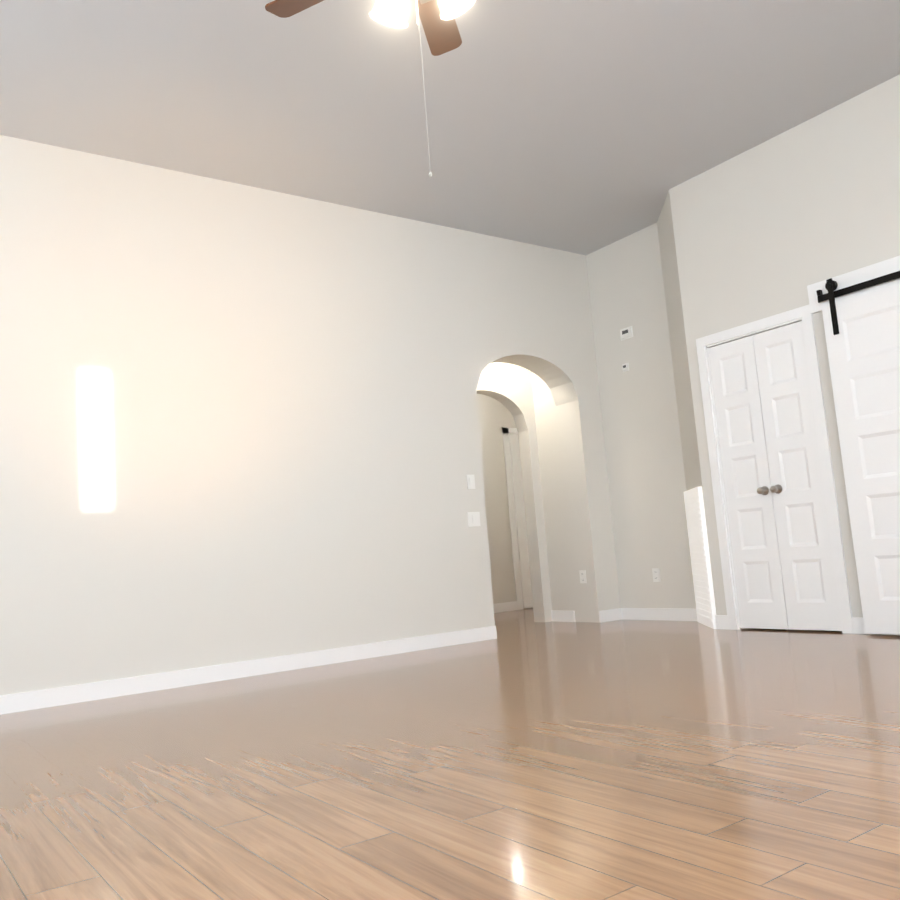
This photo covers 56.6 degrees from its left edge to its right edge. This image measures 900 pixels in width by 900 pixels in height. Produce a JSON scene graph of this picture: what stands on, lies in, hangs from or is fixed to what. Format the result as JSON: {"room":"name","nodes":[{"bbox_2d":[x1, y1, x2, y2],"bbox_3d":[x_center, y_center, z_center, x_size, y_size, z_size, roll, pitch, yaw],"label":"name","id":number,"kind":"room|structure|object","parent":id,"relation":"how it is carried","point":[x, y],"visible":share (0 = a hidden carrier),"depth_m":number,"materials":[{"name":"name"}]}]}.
{"room":"living room","nodes":[
{"label":"living room","id":0,"kind":"room"},
{"bbox_2d":[0,135,620,695],"bbox_3d":[-0.502,-0.227,6.497,12.200,3.500,0.300,1,-9,-36],"label":"wall","id":1,"kind":"structure","parent":0,"point":[238,423],"depth_m":5.67,"materials":[{"name":"paint"}]},
{"bbox_2d":[0,601,899,714],"bbox_3d":[1.692,1.058,4.360,13.000,0.100,9.700,1,-9,-36],"label":"baseboard","id":2,"kind":"structure","parent":1,"relation":"attached to","point":[33,700],"depth_m":5.53,"materials":[{"name":"white wood"}]},
{"bbox_2d":[466,475,474,488],"bbox_3d":[0.169,0.254,6.702,0.075,0.115,0.010,1,-9,-36],"label":"light switch","id":3,"kind":"object","parent":1,"relation":"attached to","point":[470,481],"visible":1,"depth_m":6.70,"materials":[{"name":"white plastic"}]},
{"bbox_2d":[467,512,480,526],"bbox_3d":[0.191,0.551,6.664,0.120,0.115,0.010,1,-9,-36],"label":"light switch","id":4,"kind":"object","parent":1,"relation":"attached to","point":[473,518],"visible":1,"depth_m":6.66,"materials":[{"name":"white plastic"}]},
{"bbox_2d":[579,570,586,582],"bbox_3d":[1.186,1.133,7.471,0.008,0.115,0.075,1,-9,-36],"label":"outlet","id":5,"kind":"object","parent":1,"relation":"attached to","point":[582,573],"visible":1,"depth_m":7.47,"materials":[{"name":"white plastic"}]},
{"bbox_2d":[0,608,899,899],"bbox_3d":[1.265,1.265,4.949,13.300,0.100,11.500,1,-9,-36],"label":"floor","id":6,"kind":"structure","parent":0,"point":[524,756],"depth_m":2.60,"materials":[{"name":"laminate"}]},
{"bbox_2d":[0,0,899,254],"bbox_3d":[-0.254,-1.818,3.006,8.490,1.254,6.650,1,-9,-36],"label":"ceiling","id":7,"kind":"structure","parent":0,"point":[584,127],"depth_m":4.94,"materials":[{"name":"paint"}]},
{"bbox_2d":[265,0,474,176],"bbox_3d":[-0.123,-1.641,3.021,1.282,1.380,1.288,1,-9,-36],"label":"ceiling fan","id":8,"kind":"object","parent":7,"relation":"hanging from","point":[439,25],"visible":1,"depth_m":3.36,"materials":[{"name":"brown wood"}]},
{"bbox_2d":[477,394,532,608],"bbox_3d":[0.663,0.116,9.924,6.300,3.500,0.150,1,-9,-36],"label":"wall","id":9,"kind":"structure","parent":0,"point":[495,416],"depth_m":9.63,"materials":[{"name":"paint"}]},
{"bbox_2d":[502,428,522,609],"bbox_3d":[1.087,0.791,10.005,0.960,2.120,0.015,1,-9,-36],"label":"door frame","id":10,"kind":"structure","parent":9,"relation":"attached to","point":[506,432],"depth_m":9.74,"materials":[{"name":"white wood"}]},
{"bbox_2d":[509,434,532,607],"bbox_3d":[1.095,0.823,9.993,0.800,2.030,0.030,1,-9,-36],"label":"hall door","id":11,"kind":"structure","parent":9,"relation":"in","point":[520,522],"depth_m":9.78,"materials":[{"name":"white wood"}]},
{"bbox_2d":[476,362,551,621],"bbox_3d":[1.589,-0.115,8.640,6.300,3.500,0.150,1,-9,-36],"label":"wall","id":12,"kind":"structure","parent":0,"point":[508,386],"depth_m":7.90,"materials":[{"name":"paint"}]},
{"bbox_2d":[531,372,574,610],"bbox_3d":[0.445,-0.167,7.543,1.460,3.500,0.300,1,-9,-36],"label":"wall","id":13,"kind":"structure","parent":0,"point":[558,557],"depth_m":7.80,"materials":[{"name":"paint"}]},
{"bbox_2d":[586,223,695,608],"bbox_3d":[1.713,-0.282,7.382,0.150,3.500,0.860,1,-9,-36],"label":"wall","id":14,"kind":"structure","parent":0,"point":[644,455],"depth_m":7.31,"materials":[{"name":"paint"}]},
{"bbox_2d":[622,363,628,371],"bbox_3d":[1.562,-0.737,7.455,0.023,0.070,0.070,1,-9,-36],"label":"switch","id":15,"kind":"object","parent":14,"relation":"attached to","point":[625,367],"visible":0.98,"depth_m":7.44,"materials":[{"name":"white plastic"}]},
{"bbox_2d":[620,326,632,340],"bbox_3d":[1.568,-1.041,7.452,0.023,0.100,0.140,1,-9,-36],"label":"thermostat","id":16,"kind":"object","parent":14,"relation":"attached to","point":[626,333],"visible":1,"depth_m":7.43,"materials":[{"name":"white plastic"}]},
{"bbox_2d":[652,568,660,581],"bbox_3d":[1.762,1.069,7.150,0.008,0.115,0.075,1,-9,-36],"label":"outlet","id":17,"kind":"object","parent":14,"relation":"attached to","point":[656,574],"visible":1,"depth_m":7.14,"materials":[{"name":"white plastic"}]},
{"bbox_2d":[657,191,716,614],"bbox_3d":[1.928,-0.383,6.708,0.113,3.500,0.765,-5,-7,5],"label":"wall","id":18,"kind":"structure","parent":0,"point":[686,417],"depth_m":6.69,"materials":[{"name":"paint"}]},
{"bbox_2d":[684,486,715,628],"bbox_3d":[1.941,0.829,6.509,0.034,1.050,0.616,-5,-7,5],"label":"air vent","id":19,"kind":"object","parent":18,"relation":"in","point":[700,557],"visible":1,"depth_m":6.40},
{"bbox_2d":[669,74,899,617],"bbox_3d":[3.715,-0.875,3.855,0.150,3.500,6.290,1,-9,-36],"label":"wall","id":20,"kind":"structure","parent":0,"point":[778,224],"depth_m":5.68,"materials":[{"name":"paint"}]},
{"bbox_2d":[708,335,788,628],"bbox_3d":[2.093,0.229,5.941,0.103,2.050,0.379,1,-9,-36],"label":"closet door","id":21,"kind":"structure","parent":20,"relation":"in","point":[761,603],"depth_m":5.95,"materials":[{"name":"white wood"}]},
{"bbox_2d":[696,305,852,633],"bbox_3d":[3.018,-0.021,4.807,0.182,2.150,3.510,1,-9,-36],"label":"door frame","id":22,"kind":"structure","parent":20,"relation":"attached to","point":[803,314],"depth_m":5.76,"materials":[{"name":"white wood"}]},
{"bbox_2d":[753,321,841,630],"bbox_3d":[2.315,0.174,5.633,0.103,2.050,0.379,1,-9,-36],"label":"closet door","id":23,"kind":"structure","parent":20,"relation":"in","point":[806,558],"depth_m":5.64,"materials":[{"name":"white wood"}]},
{"bbox_2d":[807,256,899,313],"bbox_3d":[3.361,-1.244,4.165,0.072,0.190,3.430,1,-9,-36],"label":"trim","id":24,"kind":"structure","parent":20,"relation":"attached to","point":[870,278],"depth_m":5.27,"materials":[{"name":"white wood"}]},
{"bbox_2d":[822,278,899,633],"bbox_3d":[2.689,-0.036,4.952,0.103,2.235,0.800,1,-9,-36],"label":"barn door","id":25,"kind":"structure","parent":20,"relation":"in","point":[862,333],"depth_m":5.13,"materials":[{"name":"white wood"}]}
]}

